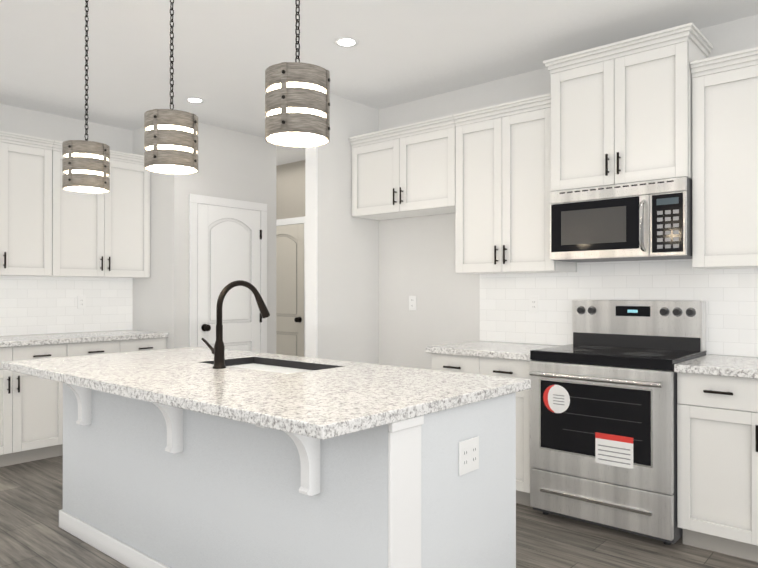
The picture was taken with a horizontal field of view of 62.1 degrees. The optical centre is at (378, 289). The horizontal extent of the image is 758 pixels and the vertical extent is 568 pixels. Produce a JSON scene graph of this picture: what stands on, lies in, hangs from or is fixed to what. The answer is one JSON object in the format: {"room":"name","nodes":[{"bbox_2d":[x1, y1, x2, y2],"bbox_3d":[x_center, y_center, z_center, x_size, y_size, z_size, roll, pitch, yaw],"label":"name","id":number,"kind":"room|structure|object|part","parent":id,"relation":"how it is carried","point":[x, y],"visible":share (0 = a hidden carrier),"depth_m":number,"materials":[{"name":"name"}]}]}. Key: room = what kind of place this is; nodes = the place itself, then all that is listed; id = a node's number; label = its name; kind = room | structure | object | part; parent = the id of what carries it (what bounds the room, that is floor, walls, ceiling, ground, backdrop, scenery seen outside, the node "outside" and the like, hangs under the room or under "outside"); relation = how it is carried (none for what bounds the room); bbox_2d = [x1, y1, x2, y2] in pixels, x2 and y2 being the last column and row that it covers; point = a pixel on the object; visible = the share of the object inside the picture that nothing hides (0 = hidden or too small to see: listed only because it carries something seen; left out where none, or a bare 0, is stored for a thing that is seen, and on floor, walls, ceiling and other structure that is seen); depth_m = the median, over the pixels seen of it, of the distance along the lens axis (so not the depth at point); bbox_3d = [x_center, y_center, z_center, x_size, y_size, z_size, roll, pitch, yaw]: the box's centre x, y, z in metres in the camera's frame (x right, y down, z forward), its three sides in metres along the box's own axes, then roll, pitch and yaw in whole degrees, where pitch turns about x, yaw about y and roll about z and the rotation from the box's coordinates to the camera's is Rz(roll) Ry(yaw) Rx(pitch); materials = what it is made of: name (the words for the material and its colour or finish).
{"room":"kitchen","nodes":[
{"label":"kitchen","id":0,"kind":"room"},
{"bbox_2d":[0,104,131,335],"bbox_3d":[-4.359,-0.104,3.566,0.120,2.770,6.160,0,0,41],"label":"wall","id":1,"kind":"structure","parent":0,"point":[18,120],"depth_m":5.36,"materials":[{"name":"paint"}]},
{"bbox_2d":[0,135,63,276],"bbox_3d":[-2.969,-0.620,4.822,0.332,1.022,0.881,0,0,41],"label":"upper cabinet","id":2,"kind":"object","parent":1,"relation":"attached to","point":[50,226],"depth_m":4.89,"materials":[{"name":"paint"}]},
{"bbox_2d":[0,276,132,335],"bbox_3d":[-3.349,0.129,4.633,0.008,0.478,3.224,0,0,41],"label":"backsplash","id":3,"kind":"structure","parent":1,"relation":"attached to","point":[29,305],"depth_m":5.37,"materials":[{"name":"tile"}]},
{"bbox_2d":[77,296,85,308],"bbox_3d":[-2.595,0.110,5.491,0.008,0.115,0.070,0,0,41],"label":"outlet","id":4,"kind":"object","parent":3,"relation":"attached to","point":[81,302],"visible":1,"depth_m":5.49,"materials":[{"name":"white plastic"}]},
{"bbox_2d":[64,155,149,277],"bbox_3d":[-2.466,-0.618,5.403,0.332,1.022,0.899,0,0,41],"label":"upper cabinet","id":5,"kind":"object","parent":1,"relation":"attached to","point":[107,235],"depth_m":5.39,"materials":[{"name":"paint"}]},
{"bbox_2d":[132,122,275,353],"bbox_3d":[-2.017,-0.094,6.356,1.846,2.770,1.124,0,0,41],"label":"wall","id":6,"kind":"structure","parent":0,"point":[212,227],"depth_m":5.71,"materials":[{"name":"paint"}]},
{"bbox_3d":[-1.349,0.227,5.782,0.086,2.124,0.850,0,0,41],"label":"pantry door","id":7,"kind":"part","parent":6,"relation":"part of","materials":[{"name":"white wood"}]},
{"bbox_2d":[276,160,304,356],"bbox_3d":[-0.624,-0.091,6.995,3.315,2.770,0.206,0,0,41],"label":"wall","id":8,"kind":"structure","parent":0,"point":[290,258],"depth_m":7.31,"materials":[{"name":"paint"}]},
{"bbox_2d":[305,94,378,363],"bbox_3d":[0.034,-0.098,5.310,0.122,2.770,1.652,0,0,41],"label":"wall","id":9,"kind":"structure","parent":0,"point":[341,283],"depth_m":4.84,"materials":[{"name":"paint"}]},
{"bbox_3d":[-0.503,-0.099,4.690,0.122,2.769,0.012,0,0,41],"label":"endcap trim","id":10,"kind":"part","parent":9,"relation":"part of","materials":[{"name":"white paint"}]},
{"bbox_2d":[0,455,757,567],"bbox_3d":[-0.609,1.314,1.674,10.300,0.080,8.220,0,0,41],"label":"floor","id":11,"kind":"structure","parent":0,"point":[33,534],"depth_m":3.18,"materials":[{"name":"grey wood"}]},
{"bbox_2d":[0,342,75,466],"bbox_3d":[-2.866,0.847,4.726,0.607,0.876,0.881,0,0,41],"label":"base cabinet","id":12,"kind":"object","parent":11,"relation":"on","point":[31,417],"depth_m":4.63,"materials":[{"name":"paint"}]},
{"bbox_2d":[0,330,167,345],"bbox_3d":[-3.104,0.389,4.418,0.638,0.038,3.220,0,0,41],"label":"countertop","id":13,"kind":"structure","parent":12,"relation":"on","point":[123,335],"depth_m":4.99,"materials":[{"name":"white stone"}]},
{"bbox_2d":[76,338,166,355],"bbox_3d":[-2.362,0.849,5.307,0.607,0.876,0.900,0,0,41],"label":"base cabinet","id":14,"kind":"object","parent":11,"relation":"on","point":[137,344],"depth_m":5.14,"materials":[{"name":"paint"}]},
{"bbox_2d":[18,372,529,567],"bbox_3d":[-0.649,0.840,2.855,2.337,0.877,1.040,0,0,41],"label":"kitchen island","id":15,"kind":"object","parent":11,"relation":"on","point":[218,455],"depth_m":2.32,"materials":[{"name":"paint"}]},
{"bbox_2d":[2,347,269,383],"bbox_3d":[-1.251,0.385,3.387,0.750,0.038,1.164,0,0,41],"label":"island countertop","id":16,"kind":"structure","parent":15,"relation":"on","point":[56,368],"depth_m":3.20,"materials":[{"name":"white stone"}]},
{"bbox_2d":[66,354,365,403],"bbox_3d":[-0.699,0.383,2.909,0.710,0.038,1.164,0,0,41],"label":"island countertop","id":17,"kind":"structure","parent":15,"relation":"on","point":[132,383],"depth_m":2.66,"materials":[{"name":"white stone"}]},
{"bbox_2d":[202,280,269,367],"bbox_3d":[-0.693,0.160,3.057,0.159,0.409,0.325,0,0,41],"label":"faucet","id":18,"kind":"object","parent":17,"relation":"on","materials":[{"name":"black metal"}]},
{"bbox_2d":[202,356,341,371],"bbox_3d":[-0.544,0.487,3.089,0.709,0.239,0.369,0,0,41],"label":"sink","id":19,"kind":"object","parent":17,"relation":"in","point":[271,363],"depth_m":3.27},
{"bbox_2d":[150,364,530,439],"bbox_3d":[-0.099,0.381,2.388,0.880,0.038,1.164,0,0,41],"label":"island countertop","id":20,"kind":"structure","parent":15,"relation":"on","point":[316,404],"depth_m":2.17,"materials":[{"name":"white stone"}]},
{"bbox_2d":[426,341,555,505],"bbox_3d":[0.790,0.826,4.061,0.741,0.914,0.645,0,0,41],"label":"base cabinet","id":21,"kind":"object","parent":11,"relation":"on","point":[504,359],"visible":0.25,"depth_m":3.75,"materials":[{"name":"paint"}]},
{"bbox_2d":[529,300,706,544],"bbox_3d":[1.329,0.672,3.530,0.761,1.218,0.708,0,0,41],"label":"stove","id":22,"kind":"object","parent":11,"relation":"on","point":[603,421],"visible":0.98,"depth_m":3.34,"materials":[{"name":"metal"}]},
{"bbox_2d":[674,371,745,558],"bbox_3d":[1.834,0.841,3.182,0.444,0.876,0.607,0,0,41],"label":"base cabinet","id":23,"kind":"object","parent":11,"relation":"on","point":[717,453],"depth_m":3.01,"materials":[{"name":"paint"}]},
{"bbox_2d":[674,355,757,378],"bbox_3d":[2.589,0.382,2.500,2.486,0.038,0.638,0,0,41],"label":"countertop","id":24,"kind":"structure","parent":23,"relation":"on","point":[734,367],"depth_m":3.02,"materials":[{"name":"white stone"}]},
{"bbox_2d":[746,379,757,561],"bbox_3d":[2.278,0.840,2.798,0.976,0.876,0.607,0,0,41],"label":"base cabinet","id":25,"kind":"object","parent":11,"relation":"on","point":[751,384],"depth_m":2.89,"materials":[{"name":"paint"}]},
{"bbox_2d":[0,0,757,165],"bbox_3d":[-0.609,-1.536,1.685,10.300,0.080,8.220,0,0,41],"label":"ceiling","id":26,"kind":"structure","parent":0,"point":[227,54],"depth_m":3.84,"materials":[{"name":"paint"}]},
{"bbox_2d":[62,0,109,192],"bbox_3d":[-1.455,-0.993,3.131,0.214,0.994,0.214,0,0,41],"label":"pendant light","id":27,"kind":"object","parent":26,"relation":"hanging from","point":[85,166],"visible":1,"depth_m":3.06,"materials":[{"name":"wood"}]},
{"bbox_2d":[144,0,197,174],"bbox_3d":[-0.862,-0.995,2.617,0.214,0.994,0.214,0,0,41],"label":"pendant light","id":28,"kind":"object","parent":26,"relation":"hanging from","point":[170,141],"visible":1,"depth_m":2.54,"materials":[{"name":"wood"}]},
{"bbox_2d":[185,97,204,103],"bbox_3d":[-1.444,-1.481,4.936,0.156,0.004,0.156,0,0,41],"label":"recessed light","id":29,"kind":"object","parent":26,"relation":"in","point":[193,100],"visible":1,"depth_m":4.93,"materials":[{"name":"white"}]},
{"bbox_2d":[265,0,329,147],"bbox_3d":[-0.272,-0.997,2.106,0.214,0.994,0.214,0,0,41],"label":"pendant light","id":30,"kind":"object","parent":26,"relation":"hanging from","point":[297,104],"visible":1,"depth_m":2.02,"materials":[{"name":"wood"}]},
{"bbox_2d":[334,37,358,47],"bbox_3d":[-0.195,-1.486,3.788,0.156,0.004,0.156,0,0,41],"label":"recessed light","id":31,"kind":"object","parent":26,"relation":"in","point":[344,43],"visible":1,"depth_m":3.79,"materials":[{"name":"white"}]},
{"bbox_2d":[379,15,757,369],"bbox_3d":[2.671,-0.106,2.934,6.985,2.770,0.136,0,0,41],"label":"wall","id":32,"kind":"structure","parent":0,"point":[429,295],"depth_m":4.41,"materials":[{"name":"paint"}]},
{"bbox_2d":[409,295,416,310],"bbox_3d":[0.264,0.106,4.945,0.070,0.115,0.008,0,0,41],"label":"outlet","id":33,"kind":"object","parent":32,"relation":"attached to","point":[412,298],"depth_m":4.94,"materials":[{"name":"white plastic"}]},
{"bbox_2d":[529,295,538,312],"bbox_3d":[1.048,0.101,4.255,0.070,0.115,0.008,0,0,41],"label":"outlet","id":34,"kind":"object","parent":32,"relation":"attached to","point":[533,299],"depth_m":4.25,"materials":[{"name":"white plastic"}]},
{"bbox_2d":[348,23,757,273],"bbox_3d":[1.380,-0.741,3.699,4.022,1.255,0.428,0,0,41],"label":"upper cabinet","id":35,"kind":"object","parent":32,"relation":"attached to","point":[673,102],"visible":1,"depth_m":3.65,"materials":[{"name":"paint"}]},
{"bbox_2d":[550,177,691,261],"bbox_3d":[1.420,-0.379,3.639,0.757,0.407,0.465,0,0,41],"label":"microwave","id":36,"kind":"object","parent":35,"relation":"attached to","point":[644,220],"visible":0.98,"depth_m":3.47,"materials":[{"name":"metal"}]},
{"bbox_2d":[479,185,757,369],"bbox_3d":[2.234,-0.054,3.238,3.985,1.068,0.008,0,0,41],"label":"backsplash","id":37,"kind":"structure","parent":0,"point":[524,308],"depth_m":3.90,"materials":[{"name":"tile"}]}
]}

